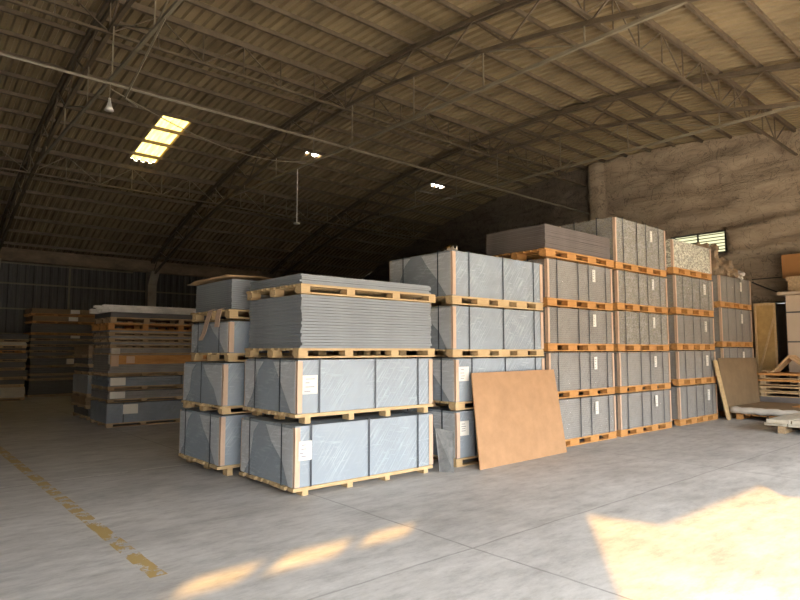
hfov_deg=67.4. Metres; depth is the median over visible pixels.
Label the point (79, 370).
load
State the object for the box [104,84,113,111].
lamp
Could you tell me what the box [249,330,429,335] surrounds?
board
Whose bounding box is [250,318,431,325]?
board
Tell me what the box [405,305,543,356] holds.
load
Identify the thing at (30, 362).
load
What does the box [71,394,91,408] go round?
load
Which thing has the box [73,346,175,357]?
load
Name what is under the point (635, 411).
load
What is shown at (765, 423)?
plank
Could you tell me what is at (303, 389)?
load
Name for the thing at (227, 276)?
cardboard sheet
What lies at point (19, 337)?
load
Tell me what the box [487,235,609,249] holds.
board
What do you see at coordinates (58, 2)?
joist
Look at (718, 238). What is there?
window
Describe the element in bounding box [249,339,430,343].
board
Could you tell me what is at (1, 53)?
pipe
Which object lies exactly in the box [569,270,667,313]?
load
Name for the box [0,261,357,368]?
wall
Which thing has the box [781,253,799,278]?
panel
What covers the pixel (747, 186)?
wall
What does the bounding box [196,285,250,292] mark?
board
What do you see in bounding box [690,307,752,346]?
load
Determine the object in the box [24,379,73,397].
load
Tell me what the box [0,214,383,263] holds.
joist
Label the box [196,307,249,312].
board
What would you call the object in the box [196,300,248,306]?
board
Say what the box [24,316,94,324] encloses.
load
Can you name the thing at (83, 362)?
load
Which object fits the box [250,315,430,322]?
board
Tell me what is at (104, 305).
channel
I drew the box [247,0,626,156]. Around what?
joist
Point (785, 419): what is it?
plank
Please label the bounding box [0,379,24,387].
load
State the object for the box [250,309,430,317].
board
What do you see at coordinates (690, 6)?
joist
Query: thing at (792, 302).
storage cabinet
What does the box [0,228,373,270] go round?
joist
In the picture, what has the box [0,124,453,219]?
joist
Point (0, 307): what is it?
trim
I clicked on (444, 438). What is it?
board
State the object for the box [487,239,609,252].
board
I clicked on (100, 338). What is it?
load
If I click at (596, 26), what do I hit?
joist
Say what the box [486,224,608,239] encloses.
board
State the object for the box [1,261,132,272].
trim
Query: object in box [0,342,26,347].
load
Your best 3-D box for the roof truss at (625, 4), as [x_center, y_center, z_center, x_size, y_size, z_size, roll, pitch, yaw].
[-1.110,-5.445,6.386,33.300,0.800,0.070,4,-6,-41]
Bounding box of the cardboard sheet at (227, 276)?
[188,274,271,285]
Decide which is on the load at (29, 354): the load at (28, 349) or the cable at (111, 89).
the load at (28, 349)
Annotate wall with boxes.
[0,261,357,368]
[363,128,799,368]
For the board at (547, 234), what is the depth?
10.43 m
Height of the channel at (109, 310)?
0.050 m
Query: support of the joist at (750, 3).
attached to the ceiling
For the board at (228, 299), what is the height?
0.024 m
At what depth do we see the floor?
5.46 m
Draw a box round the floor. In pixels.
[0,394,799,599]
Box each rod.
[293,169,299,224]
[752,282,777,291]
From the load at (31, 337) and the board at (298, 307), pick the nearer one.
the board at (298, 307)
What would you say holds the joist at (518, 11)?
attached to the ceiling
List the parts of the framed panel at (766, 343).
frame post, frame rail, frame post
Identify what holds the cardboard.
on the wooden pallet at (765, 375)
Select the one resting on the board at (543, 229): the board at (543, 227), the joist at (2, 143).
the board at (543, 227)
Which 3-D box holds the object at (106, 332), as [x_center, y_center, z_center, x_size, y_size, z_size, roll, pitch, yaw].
[-5.625,0.782,13.686,2.293,0.114,1.252,4,-6,-41]
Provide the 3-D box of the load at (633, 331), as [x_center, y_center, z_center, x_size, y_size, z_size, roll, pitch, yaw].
[4.444,0.661,12.369,2.125,0.777,1.262,4,-6,-41]
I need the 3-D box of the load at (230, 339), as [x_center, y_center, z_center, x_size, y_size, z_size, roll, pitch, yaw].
[-1.830,0.616,8.880,2.133,0.547,1.238,4,-6,-41]
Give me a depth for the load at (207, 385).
7.89 m
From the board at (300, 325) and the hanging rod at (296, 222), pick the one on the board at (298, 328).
the board at (300, 325)
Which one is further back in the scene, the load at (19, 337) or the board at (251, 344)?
the load at (19, 337)
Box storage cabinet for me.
[785,295,799,394]
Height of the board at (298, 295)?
0.029 m
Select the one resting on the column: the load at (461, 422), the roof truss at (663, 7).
the roof truss at (663, 7)
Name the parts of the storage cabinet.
panel, panel, panel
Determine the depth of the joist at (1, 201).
23.08 m
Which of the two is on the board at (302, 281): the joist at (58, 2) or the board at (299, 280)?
the board at (299, 280)
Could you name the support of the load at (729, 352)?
on the load at (721, 410)
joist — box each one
[0,5,547,180]
[0,28,530,186]
[0,50,512,191]
[0,70,496,199]
[0,89,482,205]
[0,107,468,212]
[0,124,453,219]
[0,140,441,241]
[0,156,428,233]
[0,171,416,240]
[0,186,405,248]
[0,200,395,255]
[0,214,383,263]
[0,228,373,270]
[0,241,364,278]
[42,0,566,174]
[183,0,605,162]
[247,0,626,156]
[311,0,650,151]
[372,0,675,146]
[433,0,703,142]
[494,0,731,138]
[554,0,761,134]
[684,3,799,101]
[743,0,799,57]
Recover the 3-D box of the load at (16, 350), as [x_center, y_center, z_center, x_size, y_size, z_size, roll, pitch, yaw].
[-13.317,1.620,19.157,2.175,0.153,1.315,4,-6,-41]
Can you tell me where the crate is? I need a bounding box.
[786,276,799,291]
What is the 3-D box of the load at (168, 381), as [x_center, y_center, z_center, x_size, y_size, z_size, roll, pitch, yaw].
[-5.613,1.838,13.606,2.280,0.287,1.308,4,-6,-41]
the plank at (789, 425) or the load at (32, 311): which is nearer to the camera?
the plank at (789, 425)
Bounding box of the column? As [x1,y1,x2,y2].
[145,271,159,328]
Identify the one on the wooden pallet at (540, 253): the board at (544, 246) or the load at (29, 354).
the board at (544, 246)
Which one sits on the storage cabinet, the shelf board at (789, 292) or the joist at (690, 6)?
the shelf board at (789, 292)
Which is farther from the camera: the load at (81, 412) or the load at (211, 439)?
the load at (81, 412)
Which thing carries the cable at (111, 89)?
hanging from the roof truss at (663, 7)
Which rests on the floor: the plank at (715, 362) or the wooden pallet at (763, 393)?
the plank at (715, 362)
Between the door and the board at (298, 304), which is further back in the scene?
the door
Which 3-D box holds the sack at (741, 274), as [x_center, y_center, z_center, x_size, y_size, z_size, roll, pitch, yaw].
[8.889,-0.687,16.096,0.555,0.303,0.714,4,-6,-41]
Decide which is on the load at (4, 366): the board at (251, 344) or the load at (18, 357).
the load at (18, 357)
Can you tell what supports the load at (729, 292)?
on the load at (732, 327)
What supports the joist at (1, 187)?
attached to the ceiling
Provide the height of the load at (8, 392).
0.413 m
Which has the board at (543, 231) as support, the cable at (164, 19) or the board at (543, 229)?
the board at (543, 229)
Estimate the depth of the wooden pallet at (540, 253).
10.41 m
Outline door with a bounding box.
[777,303,789,394]
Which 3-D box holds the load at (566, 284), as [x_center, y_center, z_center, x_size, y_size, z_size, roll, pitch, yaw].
[2.773,-0.221,10.992,2.100,0.807,1.282,4,-6,-41]
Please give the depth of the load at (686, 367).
13.27 m
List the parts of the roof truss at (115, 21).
hanger rod, hanger rod, hanger rod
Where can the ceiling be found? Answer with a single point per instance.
(735, 18)
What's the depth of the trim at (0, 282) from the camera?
23.74 m
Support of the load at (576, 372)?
on the load at (588, 418)
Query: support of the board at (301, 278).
on the board at (299, 280)
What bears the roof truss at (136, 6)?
attached to the ceiling
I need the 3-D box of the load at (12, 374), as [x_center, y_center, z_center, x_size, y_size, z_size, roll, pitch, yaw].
[-13.282,2.394,19.111,2.249,0.283,1.334,4,-6,-41]
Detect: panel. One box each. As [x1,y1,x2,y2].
[753,303,779,394]
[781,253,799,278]
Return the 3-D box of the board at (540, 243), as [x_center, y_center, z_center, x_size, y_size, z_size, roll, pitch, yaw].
[2.749,-0.839,11.046,2.040,0.027,1.260,4,-6,-41]
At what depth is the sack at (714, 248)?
15.13 m
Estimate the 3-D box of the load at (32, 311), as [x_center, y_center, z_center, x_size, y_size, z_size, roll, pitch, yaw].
[-12.171,0.497,21.698,2.300,0.253,1.348,4,-6,-41]
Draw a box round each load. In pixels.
[0,334,28,341]
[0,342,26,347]
[0,348,25,352]
[0,353,26,361]
[0,362,25,370]
[0,370,27,379]
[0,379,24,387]
[0,385,24,400]
[23,323,93,335]
[24,308,94,317]
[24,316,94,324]
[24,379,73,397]
[25,358,75,367]
[25,367,78,375]
[25,374,73,380]
[26,341,98,346]
[26,347,73,351]
[26,352,80,357]
[28,335,93,340]
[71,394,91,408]
[72,374,151,396]
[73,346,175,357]
[73,405,90,419]
[74,358,93,366]
[74,366,158,374]
[89,397,198,427]
[90,386,182,402]
[91,354,211,376]
[91,374,183,390]
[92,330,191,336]
[92,336,191,342]
[92,348,192,354]
[94,312,212,324]
[94,342,190,347]
[178,407,270,475]
[181,361,251,414]
[190,320,357,361]
[239,410,432,495]
[243,357,432,423]
[389,250,543,310]
[398,403,478,466]
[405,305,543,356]
[407,356,544,409]
[498,258,612,310]
[513,306,613,350]
[513,351,614,398]
[559,393,616,446]
[560,217,666,276]
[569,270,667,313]
[581,388,671,436]
[597,310,668,350]
[598,351,670,392]
[628,350,716,385]
[629,274,713,316]
[642,382,717,425]
[644,239,711,280]
[656,314,714,349]
[673,347,753,378]
[690,275,751,309]
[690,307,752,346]
[710,379,725,416]
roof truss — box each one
[0,0,182,250]
[3,0,586,187]
[151,0,699,273]
[270,61,799,277]
[560,0,797,155]
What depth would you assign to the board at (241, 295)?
8.15 m
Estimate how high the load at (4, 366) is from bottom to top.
0.263 m
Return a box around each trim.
[0,282,195,294]
[0,307,249,317]
[0,333,165,335]
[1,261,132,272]
[65,266,70,356]
[775,301,784,389]
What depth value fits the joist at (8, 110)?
18.65 m
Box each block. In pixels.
[760,394,799,403]
[778,426,799,433]
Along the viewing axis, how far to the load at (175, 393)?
12.89 m
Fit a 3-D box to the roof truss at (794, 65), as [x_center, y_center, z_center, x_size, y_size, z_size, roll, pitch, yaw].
[3.366,-3.381,18.009,0.150,3.700,29.233,4,-6,-41]
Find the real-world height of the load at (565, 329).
0.747 m
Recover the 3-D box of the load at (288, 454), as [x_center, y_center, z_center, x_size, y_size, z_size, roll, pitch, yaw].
[-0.776,1.859,7.719,2.152,0.777,1.292,4,-6,-41]
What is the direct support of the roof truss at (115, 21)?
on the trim
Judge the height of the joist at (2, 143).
0.800 m
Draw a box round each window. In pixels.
[131,116,188,163]
[671,230,726,252]
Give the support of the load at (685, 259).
on the load at (686, 295)
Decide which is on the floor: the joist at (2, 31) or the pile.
the pile
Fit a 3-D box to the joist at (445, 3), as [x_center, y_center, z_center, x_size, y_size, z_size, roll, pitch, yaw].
[-2.781,-5.961,8.351,33.300,0.090,0.057,4,-6,-41]
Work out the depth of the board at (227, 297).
8.12 m
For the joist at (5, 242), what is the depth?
25.33 m
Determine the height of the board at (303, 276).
0.020 m
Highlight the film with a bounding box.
[444,247,457,250]
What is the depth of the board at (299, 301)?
7.27 m
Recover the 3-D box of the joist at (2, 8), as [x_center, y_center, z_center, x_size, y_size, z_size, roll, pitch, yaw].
[-6.669,-5.644,12.798,33.300,0.090,0.057,4,-6,-41]
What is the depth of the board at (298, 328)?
7.28 m
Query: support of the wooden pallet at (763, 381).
on the wooden pallet at (763, 387)
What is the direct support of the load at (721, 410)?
on the floor
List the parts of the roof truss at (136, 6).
web post, web post, web post, web post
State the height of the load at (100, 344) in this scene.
0.124 m
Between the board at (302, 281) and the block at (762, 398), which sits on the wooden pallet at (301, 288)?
the board at (302, 281)
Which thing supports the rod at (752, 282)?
attached to the wall at (747, 186)
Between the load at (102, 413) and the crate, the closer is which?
the load at (102, 413)
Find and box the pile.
[730,402,799,419]
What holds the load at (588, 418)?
on the floor
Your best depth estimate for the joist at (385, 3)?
14.04 m
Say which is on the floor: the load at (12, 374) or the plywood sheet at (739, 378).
the plywood sheet at (739, 378)
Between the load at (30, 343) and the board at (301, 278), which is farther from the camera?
the load at (30, 343)
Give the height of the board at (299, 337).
0.029 m
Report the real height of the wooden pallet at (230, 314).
0.254 m
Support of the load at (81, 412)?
on the floor
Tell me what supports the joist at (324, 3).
attached to the ceiling
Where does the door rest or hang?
in the wall at (747, 186)
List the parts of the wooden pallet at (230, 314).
cardboard strip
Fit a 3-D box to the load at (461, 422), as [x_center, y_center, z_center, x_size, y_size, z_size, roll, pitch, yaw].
[1.117,2.003,9.391,2.112,0.767,1.332,4,-6,-41]
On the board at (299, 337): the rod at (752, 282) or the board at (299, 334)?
the board at (299, 334)
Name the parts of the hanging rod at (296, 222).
rod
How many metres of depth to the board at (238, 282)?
8.05 m
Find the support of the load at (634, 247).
on the load at (633, 292)
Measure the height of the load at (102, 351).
0.140 m
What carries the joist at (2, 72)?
attached to the ceiling
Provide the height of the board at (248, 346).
0.029 m
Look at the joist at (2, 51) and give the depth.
16.39 m
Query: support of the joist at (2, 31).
attached to the ceiling
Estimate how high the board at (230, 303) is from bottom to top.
0.024 m
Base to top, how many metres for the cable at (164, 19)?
0.683 m
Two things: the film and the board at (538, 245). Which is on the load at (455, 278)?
the film
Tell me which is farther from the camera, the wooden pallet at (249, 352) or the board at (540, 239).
the board at (540, 239)
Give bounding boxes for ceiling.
[0,0,799,278]
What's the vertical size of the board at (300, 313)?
0.029 m
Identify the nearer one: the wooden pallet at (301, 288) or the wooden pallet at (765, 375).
the wooden pallet at (301, 288)
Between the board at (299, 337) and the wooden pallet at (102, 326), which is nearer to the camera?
the board at (299, 337)
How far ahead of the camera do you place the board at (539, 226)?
10.45 m
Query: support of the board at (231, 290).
on the board at (226, 293)
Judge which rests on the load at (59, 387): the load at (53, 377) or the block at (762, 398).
the load at (53, 377)
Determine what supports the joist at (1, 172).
attached to the ceiling
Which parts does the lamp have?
lamp shade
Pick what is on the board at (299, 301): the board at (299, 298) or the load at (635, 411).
the board at (299, 298)
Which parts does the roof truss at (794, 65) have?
hanger rod, hanger rod, hanger rod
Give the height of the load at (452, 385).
0.727 m
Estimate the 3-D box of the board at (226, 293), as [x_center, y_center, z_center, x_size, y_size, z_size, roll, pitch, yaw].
[-1.824,-0.006,8.957,2.020,0.024,1.160,4,-6,-41]
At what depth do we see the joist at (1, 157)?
20.81 m
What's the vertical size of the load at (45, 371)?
0.273 m
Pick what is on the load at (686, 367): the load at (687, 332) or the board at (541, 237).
the load at (687, 332)
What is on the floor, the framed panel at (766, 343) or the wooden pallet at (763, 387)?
the framed panel at (766, 343)
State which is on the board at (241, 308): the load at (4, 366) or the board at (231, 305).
the board at (231, 305)
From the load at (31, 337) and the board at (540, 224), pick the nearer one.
the board at (540, 224)
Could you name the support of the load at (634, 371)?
on the load at (635, 411)
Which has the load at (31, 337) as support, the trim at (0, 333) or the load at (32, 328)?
the load at (32, 328)
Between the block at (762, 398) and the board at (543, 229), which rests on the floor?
the block at (762, 398)
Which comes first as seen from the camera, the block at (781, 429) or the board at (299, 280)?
the board at (299, 280)
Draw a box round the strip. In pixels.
[198,309,214,340]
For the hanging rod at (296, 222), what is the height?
1.580 m
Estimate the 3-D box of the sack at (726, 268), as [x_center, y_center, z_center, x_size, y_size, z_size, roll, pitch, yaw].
[8.421,-0.884,15.769,0.597,0.640,0.676,1,-5,-10]
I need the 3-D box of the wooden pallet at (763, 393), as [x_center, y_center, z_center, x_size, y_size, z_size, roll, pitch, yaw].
[10.446,2.419,15.335,1.100,0.125,2.000,4,-6,-41]
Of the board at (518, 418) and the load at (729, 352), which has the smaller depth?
the board at (518, 418)
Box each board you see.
[196,283,250,290]
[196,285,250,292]
[196,287,250,294]
[196,289,246,296]
[196,292,269,298]
[196,294,275,300]
[196,296,267,302]
[196,298,250,304]
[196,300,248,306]
[196,302,250,308]
[196,304,249,310]
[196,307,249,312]
[197,279,255,287]
[197,281,249,288]
[248,346,429,347]
[249,279,428,291]
[249,294,430,305]
[249,303,430,312]
[249,306,429,315]
[249,321,430,327]
[249,327,430,332]
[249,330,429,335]
[249,336,430,340]
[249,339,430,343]
[250,273,429,286]
[250,297,430,307]
[250,300,430,310]
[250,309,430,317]
[250,312,430,320]
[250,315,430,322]
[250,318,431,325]
[250,324,430,330]
[250,333,430,338]
[250,343,431,345]
[251,275,430,288]
[251,277,430,290]
[251,281,430,293]
[435,428,453,472]
[471,369,566,469]
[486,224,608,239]
[486,227,609,242]
[486,231,609,246]
[486,237,609,251]
[486,246,609,259]
[487,226,609,241]
[487,229,609,244]
[487,233,609,247]
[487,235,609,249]
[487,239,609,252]
[487,241,609,254]
[487,243,609,256]
[487,245,609,258]
[777,291,799,295]
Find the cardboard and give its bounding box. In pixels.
[770,355,799,371]
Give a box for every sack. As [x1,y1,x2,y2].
[693,242,719,274]
[717,257,738,277]
[737,270,744,279]
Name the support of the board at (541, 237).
on the board at (540, 239)
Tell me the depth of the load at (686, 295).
13.42 m
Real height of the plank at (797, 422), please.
0.065 m
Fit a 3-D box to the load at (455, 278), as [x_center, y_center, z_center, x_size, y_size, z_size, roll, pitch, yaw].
[1.074,-0.234,9.575,2.160,0.777,1.378,4,-6,-41]
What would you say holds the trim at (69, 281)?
attached to the wall
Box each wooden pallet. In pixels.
[91,323,191,331]
[190,308,250,326]
[245,348,434,357]
[246,283,435,302]
[491,248,613,267]
[757,372,799,379]
[758,378,799,385]
[758,385,799,391]
[759,389,799,397]
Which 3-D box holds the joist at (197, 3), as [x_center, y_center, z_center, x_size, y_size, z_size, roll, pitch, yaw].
[-5.003,-5.900,10.902,33.300,0.090,0.057,4,-6,-41]
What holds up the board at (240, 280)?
on the board at (238, 282)
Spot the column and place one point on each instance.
(151, 278)
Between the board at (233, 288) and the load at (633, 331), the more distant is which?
the load at (633, 331)
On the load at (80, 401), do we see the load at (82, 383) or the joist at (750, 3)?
the load at (82, 383)
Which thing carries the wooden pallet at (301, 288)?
on the board at (298, 295)
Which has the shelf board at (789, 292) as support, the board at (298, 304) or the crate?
the crate
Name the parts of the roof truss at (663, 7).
hanger rod, hanger rod, hanger rod, hanger rod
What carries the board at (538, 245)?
on the board at (544, 246)
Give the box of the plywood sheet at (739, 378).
[717,358,759,418]
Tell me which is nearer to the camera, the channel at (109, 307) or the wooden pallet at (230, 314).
the wooden pallet at (230, 314)
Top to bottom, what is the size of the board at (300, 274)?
0.020 m
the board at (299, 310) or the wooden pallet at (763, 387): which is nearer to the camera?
the board at (299, 310)
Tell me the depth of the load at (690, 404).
13.21 m
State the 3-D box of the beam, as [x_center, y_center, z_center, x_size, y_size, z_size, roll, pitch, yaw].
[-14.691,-1.689,21.696,33.300,0.470,0.390,4,-6,-41]
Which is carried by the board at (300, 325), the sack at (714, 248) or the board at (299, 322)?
the board at (299, 322)
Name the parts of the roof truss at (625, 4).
web post, web post, web post, web post, web post, web post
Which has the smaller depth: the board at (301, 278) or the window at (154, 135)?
the board at (301, 278)
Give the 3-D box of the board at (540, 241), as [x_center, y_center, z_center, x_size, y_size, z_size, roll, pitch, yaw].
[2.750,-0.871,11.037,2.040,0.027,1.260,4,-6,-41]
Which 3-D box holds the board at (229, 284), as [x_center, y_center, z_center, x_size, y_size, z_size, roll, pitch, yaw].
[-1.822,-0.119,8.961,2.020,0.024,1.160,4,-6,-41]
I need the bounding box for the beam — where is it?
[0,247,293,278]
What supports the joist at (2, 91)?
attached to the ceiling
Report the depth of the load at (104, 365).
12.96 m
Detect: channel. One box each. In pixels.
[102,304,195,309]
[107,306,195,312]
[108,309,191,314]
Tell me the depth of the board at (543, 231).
10.44 m
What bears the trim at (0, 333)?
attached to the wall at (11, 295)
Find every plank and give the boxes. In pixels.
[713,360,730,419]
[764,422,787,426]
[766,413,799,423]
[788,424,799,427]
[792,419,799,424]
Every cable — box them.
[111,89,350,161]
[124,18,165,107]
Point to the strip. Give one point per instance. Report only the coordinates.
(209, 313)
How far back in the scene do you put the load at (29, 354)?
20.96 m
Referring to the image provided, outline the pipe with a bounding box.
[0,52,589,214]
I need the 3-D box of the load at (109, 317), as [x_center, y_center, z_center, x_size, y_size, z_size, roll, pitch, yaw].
[-5.616,0.458,13.722,2.273,0.226,1.250,4,-6,-41]

